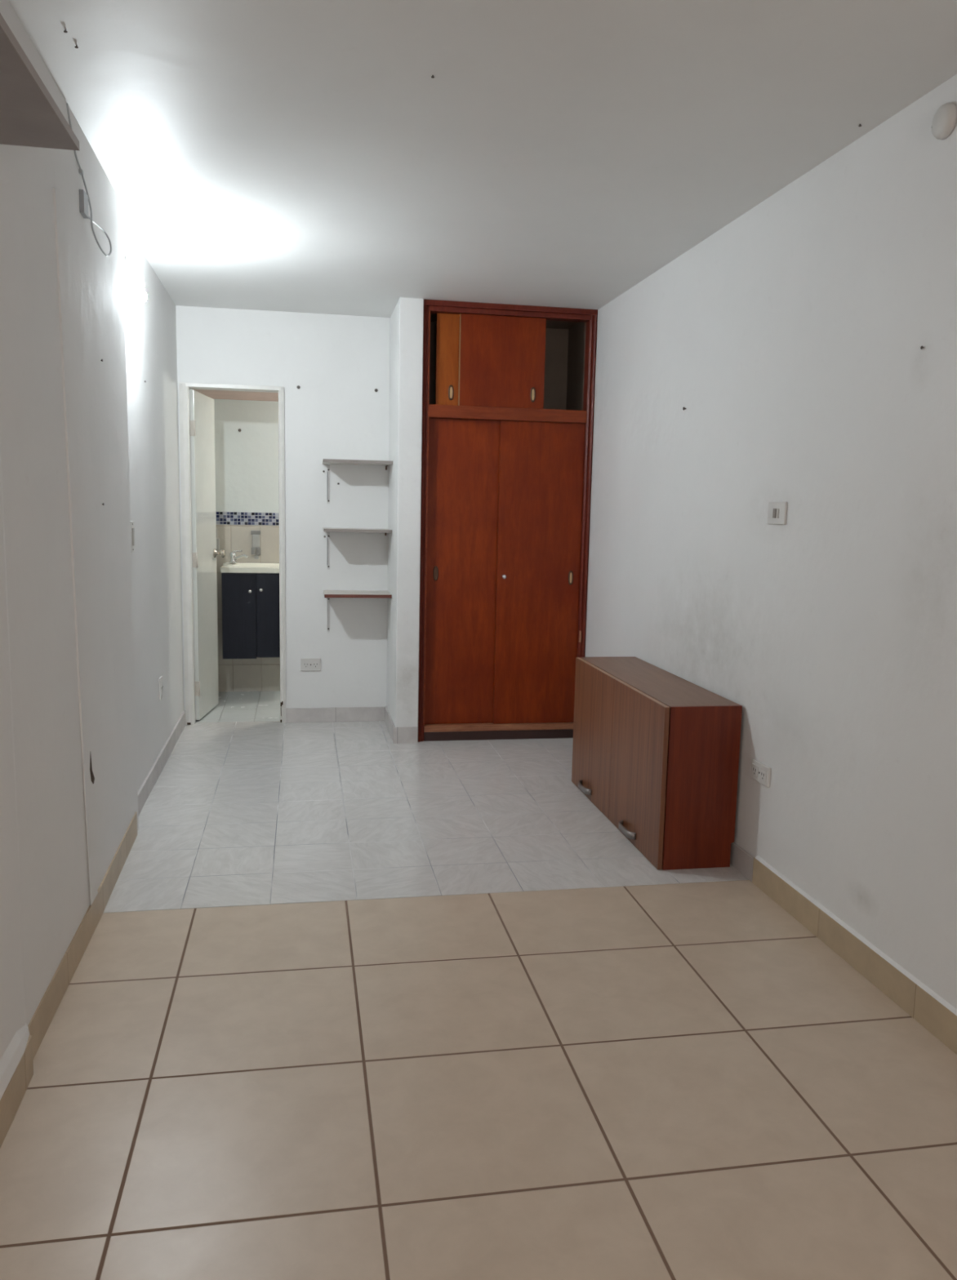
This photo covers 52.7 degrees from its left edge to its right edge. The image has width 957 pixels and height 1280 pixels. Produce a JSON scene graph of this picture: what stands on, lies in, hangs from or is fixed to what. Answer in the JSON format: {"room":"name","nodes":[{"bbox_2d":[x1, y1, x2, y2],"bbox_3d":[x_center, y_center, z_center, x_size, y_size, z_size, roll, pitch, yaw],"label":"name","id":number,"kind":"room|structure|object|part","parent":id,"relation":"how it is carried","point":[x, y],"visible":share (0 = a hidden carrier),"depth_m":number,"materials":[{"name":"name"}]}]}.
{"room":"studio apartment","nodes":[
{"label":"studio apartment","id":0,"kind":"room"},
{"bbox_2d":[0,0,183,1058],"bbox_3d":[-1.142,-0.133,1.825,0.308,2.517,8.200,0,8,-10],"label":"wall","id":1,"kind":"structure","parent":0,"point":[126,437],"depth_m":2.75,"materials":[{"name":"paint"}]},
{"bbox_2d":[0,1022,29,1099],"bbox_3d":[-0.670,1.195,0.164,0.023,0.062,4.330,0,8,-10],"label":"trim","id":2,"kind":"structure","parent":1,"relation":"attached to","point":[11,1058],"depth_m":2.13,"materials":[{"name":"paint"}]},
{"bbox_2d":[0,13,79,151],"bbox_3d":[-0.763,-0.853,1.093,0.182,0.138,1.935,0,8,-10],"label":"board","id":3,"kind":"object","parent":1,"relation":"attached to","point":[29,116],"visible":1,"depth_m":1.83,"materials":[{"name":"beige plastic"}]},
{"bbox_2d":[53,186,97,905],"bbox_3d":[-1.188,-0.204,2.849,0.016,2.082,0.260,0,8,-10],"label":"trim","id":4,"kind":"structure","parent":1,"relation":"attached to","point":[59,204],"depth_m":2.80,"materials":[{"name":"paint"}]},
{"bbox_2d":[66,102,111,256],"bbox_3d":[-1.211,-1.403,3.009,0.021,0.317,0.505,0,8,-7],"label":"cable","id":5,"kind":"object","parent":1,"relation":"attached to","point":[84,199],"visible":0.98,"depth_m":2.94,"materials":[{"name":"white plastic"}]},
{"bbox_2d":[0,710,186,1147],"bbox_3d":[-1.036,1.023,1.956,0.093,0.097,8.081,0,8,-11],"label":"baseboard","id":6,"kind":"structure","parent":1,"relation":"attached to","point":[11,1100],"depth_m":2.74,"materials":[{"name":"beige tile"}]},
{"bbox_2d":[130,520,134,552],"bbox_3d":[-1.431,-0.424,3.969,0.029,0.130,0.075,0,8,-10],"label":"light switch","id":7,"kind":"object","parent":1,"relation":"attached to","point":[132,530],"visible":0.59,"depth_m":3.96,"materials":[{"name":"white plastic"}]},
{"bbox_2d":[124,257,146,302],"bbox_3d":[-1.411,-1.482,3.977,0.084,0.178,0.072,0,8,-10],"label":"wall lamp","id":8,"kind":"object","parent":1,"relation":"attached to","point":[140,295],"visible":0.99,"depth_m":3.97,"materials":[{"name":"white plastic"}]},
{"bbox_3d":[-1.419,-1.534,3.968,0.066,0.072,0.072,0,8,-10],"label":"lamp arm","id":9,"kind":"part","parent":8,"relation":"part of","materials":[{"name":"white plastic"}]},
{"bbox_3d":[-1.397,-1.418,3.989,0.054,0.049,0.053,0,8,-10],"label":"bulb globe","id":10,"kind":"part","parent":8,"relation":"part of","materials":[{"name":"white"}]},
{"bbox_2d":[159,675,163,700],"bbox_3d":[-1.608,0.243,4.892,0.011,0.110,0.072,0,8,-10],"label":"wall outlet","id":11,"kind":"object","parent":1,"relation":"attached to","point":[161,684],"visible":1,"depth_m":4.87,"materials":[{"name":"white plastic"}]},
{"bbox_2d":[192,389,278,401],"bbox_3d":[-0.900,-1.674,6.347,1.885,0.145,0.950,0,8,-10],"label":"ceiling","id":12,"kind":"structure","parent":0,"point":[215,394],"depth_m":6.41,"materials":[{"name":"paint"}]},
{"bbox_2d":[213,399,279,525],"bbox_3d":[-1.028,-0.732,7.021,2.400,2.200,0.150,0,8,-10],"label":"wall","id":13,"kind":"structure","parent":0,"point":[246,460],"depth_m":6.76,"materials":[{"name":"paint"}]},
{"bbox_2d":[216,528,219,550],"bbox_3d":[-1.854,-0.707,6.777,0.067,0.150,0.022,0,8,-10],"label":"paper holder","id":14,"kind":"object","parent":13,"relation":"attached to","point":[217,539],"visible":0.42,"depth_m":6.78,"materials":[{"name":"grey plastic"}]},
{"bbox_2d":[215,511,279,525],"bbox_3d":[-1.003,-0.859,6.926,1.885,0.090,0.008,0,8,-10],"label":"trim","id":15,"kind":"structure","parent":13,"relation":"attached to","point":[221,517],"depth_m":6.81,"materials":[{"name":"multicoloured tile"}]},
{"bbox_2d":[215,524,279,691],"bbox_3d":[-1.017,-0.223,7.014,1.885,1.193,0.008,0,8,-10],"label":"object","id":16,"kind":"structure","parent":13,"relation":"attached to","point":[260,673],"depth_m":6.88,"materials":[{"name":"tile"}]},
{"bbox_2d":[250,530,260,559],"bbox_3d":[-1.574,-0.674,6.831,0.068,0.203,0.026,0,8,-10],"label":"soap dispenser","id":17,"kind":"object","parent":16,"relation":"attached to","point":[255,534],"visible":1,"depth_m":6.82,"materials":[{"name":"grey plastic"}]},
{"bbox_2d":[219,562,279,658],"bbox_3d":[-1.542,-0.209,6.726,0.465,0.638,0.367,0,8,-10],"label":"bathroom vanity","id":18,"kind":"object","parent":13,"relation":"attached to","point":[251,621],"visible":0.73,"depth_m":6.57,"materials":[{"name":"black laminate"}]},
{"bbox_2d":[229,550,248,563],"bbox_3d":[-1.667,-0.580,6.719,0.157,0.090,0.052,5,9,27],"label":"faucet","id":19,"kind":"object","parent":18,"relation":"on","point":[233,554],"visible":1,"depth_m":6.72,"materials":[{"name":"silver metal"}]},
{"bbox_3d":[-1.658,-0.573,6.713,0.134,0.049,0.021,5,9,28],"label":"spout","id":20,"kind":"part","parent":19,"relation":"part of","materials":[{"name":"silver metal"}]},
{"bbox_3d":[-1.627,-0.161,6.565,0.224,0.582,0.018,0,8,-10],"label":"vanity door","id":21,"kind":"part","parent":18,"relation":"part of","materials":[{"name":"blue laminate"}]},
{"bbox_2d":[219,562,279,573],"bbox_3d":[-1.537,-0.476,6.696,0.465,0.102,0.352,0,8,-10],"label":"basin","id":22,"kind":"object","parent":18,"relation":"in","point":[227,567],"depth_m":6.54,"materials":[{"name":"beige ceramic"}]},
{"bbox_3d":[-1.403,-0.165,6.605,0.224,0.574,0.018,0,8,-10],"label":"vanity door","id":23,"kind":"part","parent":18,"relation":"part of","materials":[{"name":"blue laminate"}]},
{"bbox_2d":[175,305,390,710],"bbox_3d":[-0.588,-0.718,6.000,2.900,2.467,0.100,0,8,-10],"label":"wall","id":24,"kind":"structure","parent":0,"point":[337,362],"depth_m":5.85,"materials":[{"name":"white paint"}]},
{"bbox_2d":[178,382,285,724],"bbox_3d":[-1.480,-0.501,5.863,0.600,2.036,0.130,0,8,-10],"label":"door frame","id":25,"kind":"structure","parent":24,"relation":"in","point":[184,387],"depth_m":5.78,"materials":[{"name":"wood"}]},
{"bbox_2d":[189,389,225,719],"bbox_3d":[-1.723,-0.525,6.079,0.164,1.991,0.520,1,8,-2],"label":"door","id":26,"kind":"structure","parent":25,"relation":"attached to","point":[201,406],"depth_m":6.02,"materials":[{"name":"wood"}]},
{"bbox_3d":[-1.682,-0.563,6.276,0.070,0.060,0.060,1,8,-2],"label":"knob","id":27,"kind":"part","parent":26,"relation":"part of","materials":[{"name":"metal"}]},
{"bbox_2d":[300,657,320,671],"bbox_3d":[-1.039,0.153,5.983,0.122,0.078,0.011,0,8,-10],"label":"wall outlet","id":28,"kind":"object","parent":24,"relation":"attached to","point":[309,664],"visible":1,"depth_m":5.98,"materials":[{"name":"white plastic"}]},
{"bbox_2d":[302,661,309,668],"bbox_3d":[-1.067,0.153,5.974,0.042,0.047,0.003,0,8,-10],"label":"socket","id":29,"kind":"object","parent":28,"relation":"attached to","point":[305,664],"depth_m":5.97,"materials":[{"name":"white plastic"}]},
{"bbox_2d":[311,661,319,668],"bbox_3d":[-1.009,0.153,5.985,0.042,0.047,0.003,0,8,-10],"label":"socket","id":30,"kind":"object","parent":28,"relation":"attached to","point":[315,664],"depth_m":5.98,"materials":[{"name":"white plastic"}]},
{"bbox_2d":[285,706,384,722],"bbox_3d":[-0.895,0.468,6.055,0.612,0.090,0.010,0,8,-10],"label":"baseboard","id":31,"kind":"structure","parent":24,"relation":"attached to","point":[347,713],"depth_m":6.05,"materials":[{"name":"grey tile"}]},
{"bbox_2d":[322,527,391,568],"bbox_3d":[-0.730,-0.541,5.799,0.398,0.254,0.289,0,8,-10],"label":"wall shelf","id":32,"kind":"object","parent":24,"relation":"attached to","point":[328,530],"visible":1,"depth_m":5.67,"materials":[{"name":"laminate"}]},
{"bbox_2d":[323,590,391,631],"bbox_3d":[-0.737,-0.161,5.851,0.394,0.256,0.289,0,8,-10],"label":"wall shelf","id":33,"kind":"object","parent":24,"relation":"attached to","point":[327,593],"visible":1,"depth_m":5.78,"materials":[{"name":"laminate"}]},
{"bbox_2d":[322,458,392,503],"bbox_3d":[-0.724,-0.936,5.745,0.402,0.254,0.289,0,8,-10],"label":"wall shelf","id":34,"kind":"object","parent":24,"relation":"attached to","point":[329,461],"visible":1,"depth_m":5.62,"materials":[{"name":"laminate"}]},
{"bbox_2d":[386,297,423,742],"bbox_3d":[-0.440,-0.670,5.677,0.130,2.467,0.594,0,8,-10],"label":"wall column","id":35,"kind":"structure","parent":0,"point":[406,341],"depth_m":5.42,"materials":[{"name":"paint"}]},
{"bbox_2d":[384,706,417,743],"bbox_3d":[-0.472,0.505,5.831,0.139,0.095,0.605,0,8,-10],"label":"baseboard","id":36,"kind":"structure","parent":35,"relation":"attached to","point":[405,735],"depth_m":5.54,"materials":[{"name":"grey tile"}]},
{"bbox_2d":[0,690,956,1279],"bbox_3d":[0.013,1.018,2.737,2.900,0.060,9.250,0,8,-10],"label":"floor","id":37,"kind":"structure","parent":0,"point":[678,1081],"depth_m":2.39,"materials":[{"name":"beige tile"}]},
{"bbox_2d":[417,299,597,742],"bbox_3d":[0.108,-0.673,5.784,0.986,2.466,0.580,0,8,-10],"label":"closet","id":38,"kind":"object","parent":37,"relation":"on","point":[508,390],"visible":0.93,"depth_m":5.56,"materials":[{"name":"brown wood"}]},
{"bbox_3d":[-0.245,-0.382,5.531,0.031,0.084,0.004,0,8,-10],"label":"recessed pull","id":39,"kind":"part","parent":38,"relation":"part of","materials":[{"name":"brown metal"}]},
{"bbox_3d":[-0.008,-1.562,5.419,0.463,0.497,0.018,0,8,-10],"label":"sliding door","id":40,"kind":"part","parent":38,"relation":"part of","materials":[{"name":"brown wood"}]},
{"bbox_3d":[-0.154,-1.385,5.406,0.031,0.084,0.004,0,8,-10],"label":"recessed pull","id":41,"kind":"part","parent":38,"relation":"part of","materials":[{"name":"brown metal"}]},
{"bbox_3d":[-0.075,-0.378,5.574,0.467,1.751,0.018,0,8,-10],"label":"sliding door","id":42,"kind":"part","parent":38,"relation":"part of","materials":[{"name":"brown wood"}]},
{"bbox_3d":[0.124,0.510,5.725,0.909,0.036,0.088,0,8,-10],"label":"rail","id":43,"kind":"part","parent":38,"relation":"part of","materials":[{"name":"brown wood"}]},
{"bbox_3d":[0.133,-1.560,5.420,0.490,0.497,0.018,0,8,-10],"label":"sliding door","id":44,"kind":"part","parent":38,"relation":"part of","materials":[{"name":"brown wood"}]},
{"bbox_3d":[0.163,-1.279,5.478,0.909,0.070,0.092,0,8,-10],"label":"rail","id":45,"kind":"part","parent":38,"relation":"part of","materials":[{"name":"brown wood"}]},
{"bbox_3d":[0.177,-1.834,5.388,0.986,0.056,0.099,0,8,-10],"label":"rail","id":46,"kind":"part","parent":38,"relation":"part of","materials":[{"name":"brown wood"}]},
{"bbox_3d":[0.309,-1.389,5.465,0.031,0.084,0.004,0,8,-10],"label":"recessed pull","id":47,"kind":"part","parent":38,"relation":"part of","materials":[{"name":"brown metal"}]},
{"bbox_3d":[0.348,-0.376,5.626,0.495,1.751,0.018,0,8,-10],"label":"sliding door","id":48,"kind":"part","parent":38,"relation":"part of","materials":[{"name":"brown wood"}]},
{"bbox_3d":[0.540,-0.364,5.652,0.031,0.084,0.004,0,8,-10],"label":"recessed pull","id":49,"kind":"part","parent":38,"relation":"part of","materials":[{"name":"brown metal"}]},
{"bbox_3d":[0.598,-0.020,5.679,0.009,0.067,0.013,0,8,-10],"label":"strike plate","id":50,"kind":"part","parent":38,"relation":"part of","materials":[{"name":"metal"}]},
{"bbox_2d":[571,656,742,870],"bbox_3d":[0.715,0.479,4.231,0.334,0.632,1.200,0,8,-10],"label":"base cabinet","id":51,"kind":"object","parent":37,"relation":"on","point":[655,751],"visible":1,"depth_m":3.73,"materials":[{"name":"wood"}]},
{"bbox_3d":[0.499,0.698,4.572,0.029,0.026,0.172,0,8,-10],"label":"handle","id":52,"kind":"part","parent":51,"relation":"part of","materials":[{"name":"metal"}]},
{"bbox_3d":[0.534,0.438,4.501,0.018,0.627,0.599,0,8,-10],"label":"cabinet door","id":53,"kind":"part","parent":51,"relation":"part of","materials":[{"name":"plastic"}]},
{"bbox_3d":[0.607,0.782,3.977,0.029,0.026,0.172,0,8,-10],"label":"handle","id":54,"kind":"part","parent":51,"relation":"part of","materials":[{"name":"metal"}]},
{"bbox_3d":[0.641,0.520,3.915,0.018,0.627,0.599,0,8,-10],"label":"cabinet door","id":55,"kind":"part","parent":51,"relation":"part of","materials":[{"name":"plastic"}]},
{"bbox_3d":[0.747,0.174,4.194,0.282,0.016,1.167,0,8,-10],"label":"panel","id":56,"kind":"part","parent":51,"relation":"part of","materials":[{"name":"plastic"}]},
{"bbox_3d":[0.845,0.560,3.659,0.282,0.632,0.016,0,8,-10],"label":"panel","id":57,"kind":"part","parent":51,"relation":"part of","materials":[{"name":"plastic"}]},
{"bbox_2d":[8,0,956,317],"bbox_3d":[0.161,-1.443,1.879,2.900,0.120,8.200,0,8,-10],"label":"ceiling","id":58,"kind":"structure","parent":0,"point":[295,156],"depth_m":2.83,"materials":[{"name":"paint"}]},
{"bbox_2d":[584,74,956,1008],"bbox_3d":[1.407,-0.141,2.290,0.310,2.517,8.200,0,8,-10],"label":"wall","id":59,"kind":"structure","parent":0,"point":[789,338],"depth_m":3.10,"materials":[{"name":"paint"}]},
{"bbox_2d":[114,880,740,912],"bbox_3d":[-0.107,0.926,3.393,2.900,0.059,0.005,0,8,-10],"label":"trim","id":60,"kind":"structure","parent":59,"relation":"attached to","point":[736,880],"depth_m":3.37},
{"bbox_2d":[750,758,770,787],"bbox_3d":[1.023,0.482,3.506,0.013,0.072,0.135,0,8,-10],"label":"wall outlet","id":61,"kind":"object","parent":59,"relation":"attached to","point":[760,772],"visible":1,"depth_m":3.49,"materials":[{"name":"white plastic"}]},
{"bbox_2d":[751,763,758,777],"bbox_3d":[1.012,0.478,3.537,0.003,0.043,0.046,0,8,-10],"label":"socket","id":62,"kind":"object","parent":61,"relation":"attached to","point":[754,766],"depth_m":3.53,"materials":[{"name":"white plastic"}]},
{"bbox_2d":[759,768,766,782],"bbox_3d":[1.024,0.486,3.474,0.003,0.043,0.046,0,8,-10],"label":"socket","id":63,"kind":"object","parent":61,"relation":"attached to","point":[762,771],"depth_m":3.47,"materials":[{"name":"white plastic"}]},
{"bbox_2d":[767,502,786,524],"bbox_3d":[1.043,-0.444,3.379,0.012,0.078,0.125,0,8,-10],"label":"wall switch","id":64,"kind":"object","parent":59,"relation":"attached to","point":[777,511],"visible":1,"depth_m":3.37,"materials":[{"name":"white plastic"}]},
{"bbox_2d":[729,842,956,1054],"bbox_3d":[1.285,1.055,2.082,0.010,0.098,7.490,0,8,-10],"label":"baseboard","id":65,"kind":"structure","parent":59,"relation":"attached to","point":[931,1014],"depth_m":2.89,"materials":[{"name":"beige tile"}]},
{"bbox_2d":[930,102,956,139],"bbox_3d":[1.196,-1.337,2.488,0.026,0.084,0.084,0,8,-10],"label":"junction cover","id":66,"kind":"object","parent":59,"relation":"attached to","point":[944,119],"visible":1,"depth_m":2.47,"materials":[{"name":"white plastic"}]}
]}

